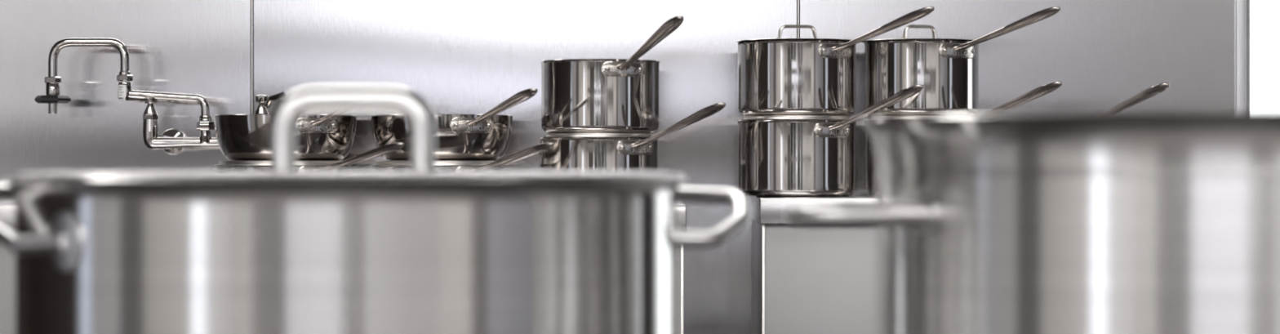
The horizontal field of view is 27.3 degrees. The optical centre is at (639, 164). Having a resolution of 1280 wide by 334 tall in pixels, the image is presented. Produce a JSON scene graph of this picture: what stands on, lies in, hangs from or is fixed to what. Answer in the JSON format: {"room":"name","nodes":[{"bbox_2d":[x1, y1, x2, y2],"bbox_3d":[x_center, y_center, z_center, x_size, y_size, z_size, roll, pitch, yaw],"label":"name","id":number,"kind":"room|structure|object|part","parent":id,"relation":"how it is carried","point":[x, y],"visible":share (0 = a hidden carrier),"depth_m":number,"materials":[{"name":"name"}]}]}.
{"room":"commercial kitchen","nodes":[
{"label":"commercial kitchen","id":0,"kind":"room"},
{"bbox_2d":[0,0,1249,333],"bbox_3d":[-0.200,-0.300,4.825,2.600,3.000,0.150,0,0,0],"label":"wall","id":1,"kind":"structure","parent":0,"point":[460,56],"depth_m":4.75,"materials":[{"name":"metal"}]},
{"bbox_2d":[35,38,285,155],"bbox_3d":[-0.836,-0.119,4.659,0.446,0.204,0.186,0,0,0],"label":"tap","id":2,"kind":"object","parent":1,"relation":"attached to","point":[172,141],"visible":0.77,"depth_m":4.61,"materials":[{"name":"silver metal"}]},
{"bbox_2d":[35,76,71,103],"bbox_3d":[-1.028,-0.130,4.620,0.063,0.046,0.055,0,0,0],"label":"outlet","id":3,"kind":"object","parent":2,"relation":"attached to","point":[52,95],"depth_m":4.61,"materials":[{"name":"silver metal"}]},
{"bbox_3d":[-0.965,-0.181,4.620,0.142,0.079,0.016,0,0,0],"label":"spout","id":4,"kind":"part","parent":2,"relation":"part of","materials":[{"name":"silver metal"}]},
{"bbox_3d":[-0.871,-0.113,4.601,0.022,0.013,0.070,0,0,38],"label":"lever","id":5,"kind":"part","parent":2,"relation":"part of","materials":[{"name":"silver metal"}]},
{"bbox_3d":[-0.825,-0.103,4.620,0.144,0.053,0.015,0,0,0],"label":"arm","id":6,"kind":"part","parent":2,"relation":"part of","materials":[{"name":"silver metal"}]},
{"bbox_2d":[142,119,219,150],"bbox_3d":[-0.759,-0.052,4.620,0.222,0.053,0.027,0,0,0],"label":"tap","id":7,"kind":"object","parent":2,"relation":"on","point":[152,140],"depth_m":4.61,"materials":[{"name":"silver metal"}]},
{"bbox_3d":[-0.645,-0.111,4.597,0.022,0.027,0.080,0,0,-37],"label":"lever","id":8,"kind":"part","parent":2,"relation":"part of","materials":[{"name":"silver metal"}]},
{"bbox_2d":[250,0,253,114],"bbox_3d":[-0.698,-0.300,4.751,0.006,3.000,0.005,0,0,0],"label":"trim","id":9,"kind":"structure","parent":1,"relation":"attached to","point":[251,0],"depth_m":4.75,"materials":[{"name":"grey metal"}]},
{"bbox_2d":[796,0,799,38],"bbox_3d":[0.285,-0.300,4.751,0.006,3.000,0.005,0,0,0],"label":"trim","id":10,"kind":"structure","parent":1,"relation":"attached to","point":[797,0],"depth_m":4.75,"materials":[{"name":"grey metal"}]},
{"bbox_2d":[1235,0,1245,112],"bbox_3d":[1.080,-0.300,4.757,0.018,3.000,0.026,0,0,0],"label":"trim","id":11,"kind":"structure","parent":1,"relation":"attached to","point":[1240,5],"depth_m":4.74,"materials":[{"name":"silver metal"}]},
{"bbox_3d":[0.000,1.250,1.050,8.200,0.100,10.300,0,0,0],"label":"floor","id":12,"kind":"structure","parent":0,"visible":0},
{"bbox_2d":[0,201,686,333],"bbox_3d":[-0.687,0.634,4.519,1.526,1.133,0.438,0,0,0],"label":"cabinet","id":13,"kind":"object","parent":12,"relation":"on","point":[6,208],"depth_m":4.32,"materials":[{"name":"metal"}]},
{"bbox_2d":[214,142,404,170],"bbox_3d":[-0.506,0.016,4.426,0.484,0.101,0.234,0,0,36],"label":"saute pan","id":14,"kind":"object","parent":13,"relation":"on","point":[346,164],"visible":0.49,"depth_m":4.39,"materials":[{"name":"silver metal"}]},
{"bbox_3d":[-0.607,-0.002,4.500,0.234,0.008,0.234,0,0,0],"label":"lid","id":15,"kind":"part","parent":14,"relation":"part of","materials":[{"name":"silver metal"}]},
{"bbox_2d":[213,111,356,160],"bbox_3d":[-0.520,-0.063,4.433,0.459,0.114,0.243,0,0,38],"label":"pan","id":16,"kind":"object","parent":14,"relation":"on","point":[330,136],"visible":0.83,"depth_m":4.41,"materials":[{"name":"silver metal"}]},
{"bbox_3d":[-0.538,-0.065,4.403,0.081,0.025,0.009,0,0,-34],"label":"handle plate","id":17,"kind":"part","parent":16,"relation":"part of","materials":[{"name":"silver metal"}]},
{"bbox_3d":[-0.476,-0.091,4.299,0.026,0.057,0.236,0,0,-33],"label":"handle","id":18,"kind":"part","parent":16,"relation":"part of","materials":[{"name":"silver metal"}]},
{"bbox_3d":[-0.536,0.016,4.412,0.081,0.025,0.010,0,0,-39],"label":"handle plate","id":19,"kind":"part","parent":14,"relation":"part of","materials":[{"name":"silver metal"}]},
{"bbox_3d":[-0.457,-0.008,4.301,0.026,0.052,0.267,0,0,-37],"label":"handle","id":20,"kind":"part","parent":14,"relation":"part of","materials":[{"name":"silver metal"}]},
{"bbox_2d":[0,201,686,231],"bbox_3d":[-0.687,0.089,4.519,1.526,0.043,0.438,0,0,0],"label":"countertop","id":21,"kind":"structure","parent":13,"relation":"on","point":[6,208],"depth_m":4.30,"materials":[{"name":"metal"}]},
{"bbox_2d":[371,142,554,170],"bbox_3d":[-0.252,0.016,4.434,0.454,0.101,0.234,0,0,37],"label":"saute pan","id":22,"kind":"object","parent":13,"relation":"on","point":[500,165],"visible":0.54,"depth_m":4.39,"materials":[{"name":"silver metal"}]},
{"bbox_3d":[-0.340,-0.002,4.500,0.234,0.008,0.234,0,0,0],"label":"lid","id":23,"kind":"part","parent":22,"relation":"part of","materials":[{"name":"silver metal"}]},
{"bbox_2d":[370,88,537,160],"bbox_3d":[-0.319,-0.063,4.389,0.243,0.114,0.467,0,0,-9],"label":"pan","id":24,"kind":"object","parent":22,"relation":"on","point":[486,136],"visible":0.86,"depth_m":4.40,"materials":[{"name":"silver metal"}]},
{"bbox_3d":[-0.279,-0.065,4.399,0.081,0.025,0.009,0,0,-30],"label":"handle plate","id":25,"kind":"part","parent":24,"relation":"part of","materials":[{"name":"silver metal"}]},
{"bbox_3d":[-0.223,-0.091,4.286,0.026,0.057,0.244,0,0,-29],"label":"handle","id":26,"kind":"part","parent":24,"relation":"part of","materials":[{"name":"silver metal"}]},
{"bbox_3d":[-0.273,0.016,4.409,0.081,0.025,0.010,0,0,-36],"label":"handle plate","id":27,"kind":"part","parent":22,"relation":"part of","materials":[{"name":"silver metal"}]},
{"bbox_3d":[-0.206,-0.009,4.306,0.026,0.052,0.239,0,0,-34],"label":"handle","id":28,"kind":"part","parent":22,"relation":"part of","materials":[{"name":"silver metal"}]},
{"bbox_2d":[539,102,725,171],"bbox_3d":[-0.030,-0.016,4.400,0.203,0.166,0.418,0,0,-22],"label":"saucepan","id":29,"kind":"object","parent":13,"relation":"on","point":[588,151],"visible":0.67,"depth_m":4.41,"materials":[{"name":"silver metal"}]},
{"bbox_3d":[-0.070,-0.049,4.500,0.198,0.008,0.198,0,0,0],"label":"lid","id":30,"kind":"part","parent":29,"relation":"part of","materials":[{"name":"silver metal"}]},
{"bbox_2d":[541,16,684,133],"bbox_3d":[-0.054,-0.144,4.384,0.203,0.182,0.436,0,0,-7],"label":"saucepan","id":31,"kind":"object","parent":29,"relation":"on","point":[579,95],"visible":0.98,"depth_m":4.41,"materials":[{"name":"silver metal"}]},
{"bbox_3d":[-0.027,-0.159,4.412,0.080,0.025,0.011,0,0,-25],"label":"handle plate","id":32,"kind":"part","parent":31,"relation":"part of","materials":[{"name":"silver metal"}]},
{"bbox_3d":[0.019,-0.196,4.293,0.026,0.078,0.246,0,0,-22],"label":"handle","id":33,"kind":"part","parent":31,"relation":"part of","materials":[{"name":"silver metal"}]},
{"bbox_3d":[-0.006,-0.028,4.426,0.080,0.025,0.011,0,0,-41],"label":"handle plate","id":34,"kind":"part","parent":29,"relation":"part of","materials":[{"name":"silver metal"}]},
{"bbox_3d":[0.064,-0.062,4.331,0.026,0.073,0.229,0,0,-39],"label":"handle","id":35,"kind":"part","parent":29,"relation":"part of","materials":[{"name":"silver metal"}]},
{"bbox_2d":[748,195,875,333],"bbox_3d":[0.598,0.627,4.519,0.804,1.145,0.438,0,0,0],"label":"cabinet","id":36,"kind":"object","parent":12,"relation":"on","point":[806,280],"depth_m":4.32,"materials":[{"name":"metal"}]},
{"bbox_2d":[748,195,875,224],"bbox_3d":[0.598,0.076,4.519,0.805,0.043,0.438,0,0,0],"label":"countertop","id":37,"kind":"structure","parent":36,"relation":"on","point":[762,210],"depth_m":4.30,"materials":[{"name":"metal"}]},
{"bbox_2d":[737,84,924,196],"bbox_3d":[0.351,-0.036,4.432,0.418,0.182,0.203,0,0,39],"label":"saucepan","id":38,"kind":"object","parent":36,"relation":"on","point":[779,155],"visible":0.99,"depth_m":4.41,"materials":[{"name":"silver metal"}]},
{"bbox_3d":[0.267,-0.078,4.500,0.198,0.008,0.198,0,0,0],"label":"lid","id":39,"kind":"part","parent":38,"relation":"part of","materials":[{"name":"silver metal"}]},
{"bbox_3d":[0.325,-0.057,4.421,0.080,0.025,0.011,0,0,-36],"label":"handle plate","id":40,"kind":"part","parent":38,"relation":"part of","materials":[{"name":"silver metal"}]},
{"bbox_2d":[737,6,934,115],"bbox_3d":[0.306,-0.168,4.401,0.207,0.171,0.419,0,0,-21],"label":"saucepan","id":41,"kind":"object","parent":38,"relation":"on","point":[777,76],"visible":0.94,"depth_m":4.41,"materials":[{"name":"silver metal"}]},
{"bbox_3d":[0.268,-0.210,4.500,0.207,0.004,0.207,0,0,0],"label":"lid","id":42,"kind":"part","parent":41,"relation":"part of","materials":[{"name":"silver metal"}]},
{"bbox_3d":[0.268,-0.224,4.500,0.078,0.027,0.018,0,0,-18],"label":"lid handle","id":43,"kind":"part","parent":41,"relation":"part of","materials":[{"name":"silver metal"}]},
{"bbox_3d":[0.331,-0.190,4.426,0.080,0.025,0.011,0,0,-40],"label":"handle plate","id":44,"kind":"part","parent":41,"relation":"part of","materials":[{"name":"silver metal"}]},
{"bbox_3d":[0.400,-0.221,4.330,0.026,0.065,0.229,0,0,-39],"label":"handle","id":45,"kind":"part","parent":41,"relation":"part of","materials":[{"name":"silver metal"}]},
{"bbox_3d":[0.388,-0.091,4.321,0.026,0.072,0.229,0,0,-35],"label":"handle","id":46,"kind":"part","parent":38,"relation":"part of","materials":[{"name":"silver metal"}]},
{"bbox_2d":[864,81,1062,195],"bbox_3d":[0.572,-0.038,4.410,0.453,0.186,0.195,0,0,45],"label":"saucepan","id":47,"kind":"object","parent":36,"relation":"on","point":[870,171],"visible":0.22,"depth_m":4.42,"materials":[{"name":"silver metal"}]},
{"bbox_3d":[0.480,-0.078,4.500,0.190,0.008,0.190,0,0,0],"label":"lid","id":48,"kind":"part","parent":47,"relation":"part of","materials":[{"name":"silver metal"}]},
{"bbox_2d":[862,6,1061,115],"bbox_3d":[0.567,-0.167,4.422,0.436,0.169,0.199,0,0,41],"label":"saucepan","id":49,"kind":"object","parent":47,"relation":"on","point":[947,68],"visible":0.91,"depth_m":4.41,"materials":[{"name":"silver metal"}]},
{"bbox_3d":[0.477,-0.210,4.500,0.199,0.004,0.199,0,0,0],"label":"lid","id":50,"kind":"part","parent":49,"relation":"part of","materials":[{"name":"silver metal"}]},
{"bbox_3d":[0.477,-0.224,4.500,0.074,0.027,0.018,0,0,-28],"label":"lid handle","id":51,"kind":"part","parent":49,"relation":"part of","materials":[{"name":"silver metal"}]},
{"bbox_3d":[0.534,-0.190,4.424,0.080,0.025,0.011,0,0,-35],"label":"handle plate","id":52,"kind":"part","parent":49,"relation":"part of","materials":[{"name":"silver metal"}]},
{"bbox_3d":[0.602,-0.220,4.314,0.026,0.063,0.250,0,0,-33],"label":"handle","id":53,"kind":"part","parent":49,"relation":"part of","materials":[{"name":"silver metal"}]},
{"bbox_3d":[0.599,-0.093,4.301,0.026,0.076,0.269,0,0,-31],"label":"handle","id":54,"kind":"part","parent":47,"relation":"part of","materials":[{"name":"silver metal"}]},
{"bbox_2d":[1102,83,1169,113],"bbox_3d":[0.703,-0.037,4.384,0.195,0.184,0.433,0,0,-13],"label":"saucepan","id":55,"kind":"object","parent":36,"relation":"on","point":[1156,90],"visible":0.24,"depth_m":4.24,"materials":[{"name":"silver metal"}]},
{"bbox_3d":[0.100,0.820,1.680,2.200,0.760,1.120,0,0,0],"label":"work table","id":56,"kind":"object","parent":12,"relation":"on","visible":0},
{"bbox_2d":[0,84,749,333],"bbox_3d":[-0.209,0.192,1.900,0.488,0.496,0.488,0,0,37],"label":"stock pot","id":57,"kind":"object","parent":56,"relation":"on","point":[282,248],"visible":1,"depth_m":1.70,"materials":[{"name":"metal"}]},
{"bbox_3d":[-0.434,0.036,1.849,0.069,0.047,0.251,0,0,-13],"label":"handle","id":58,"kind":"part","parent":57,"relation":"part of","materials":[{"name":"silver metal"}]},
{"bbox_3d":[-0.209,0.007,1.900,0.483,0.004,0.483,0,0,0],"label":"lid","id":59,"kind":"part","parent":57,"relation":"part of","materials":[{"name":"silver metal"}]},
{"bbox_3d":[-0.207,-0.026,1.900,0.119,0.062,0.019,0,0,0],"label":"lid handle","id":60,"kind":"part","parent":57,"relation":"part of","materials":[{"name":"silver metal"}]},
{"bbox_3d":[0.043,0.038,1.966,0.071,0.045,0.122,0,0,-17],"label":"handle","id":61,"kind":"part","parent":57,"relation":"part of","materials":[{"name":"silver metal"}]},
{"bbox_2d":[784,112,1279,333],"bbox_3d":[0.393,0.205,1.800,0.486,0.470,0.486,0,0,27],"label":"stock pot","id":62,"kind":"object","parent":56,"relation":"on","point":[1133,223],"visible":1,"depth_m":1.61,"materials":[{"name":"metal"}]},
{"bbox_3d":[0.134,0.032,1.731,0.086,0.015,0.114,0,0,-14],"label":"handle","id":63,"kind":"part","parent":62,"relation":"part of","materials":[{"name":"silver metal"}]},
{"bbox_3d":[2.550,-0.300,6.250,2.900,3.000,0.100,0,0,0],"label":"wall","id":64,"kind":"structure","parent":0,"visible":0},
{"bbox_2d":[1249,0,1279,112],"bbox_3d":[2.250,-0.275,6.175,2.170,2.920,0.050,0,0,0],"label":"window","id":65,"kind":"structure","parent":64,"relation":"in","point":[1264,15],"depth_m":6.18,"materials":[{"name":"white glass"}]}
]}

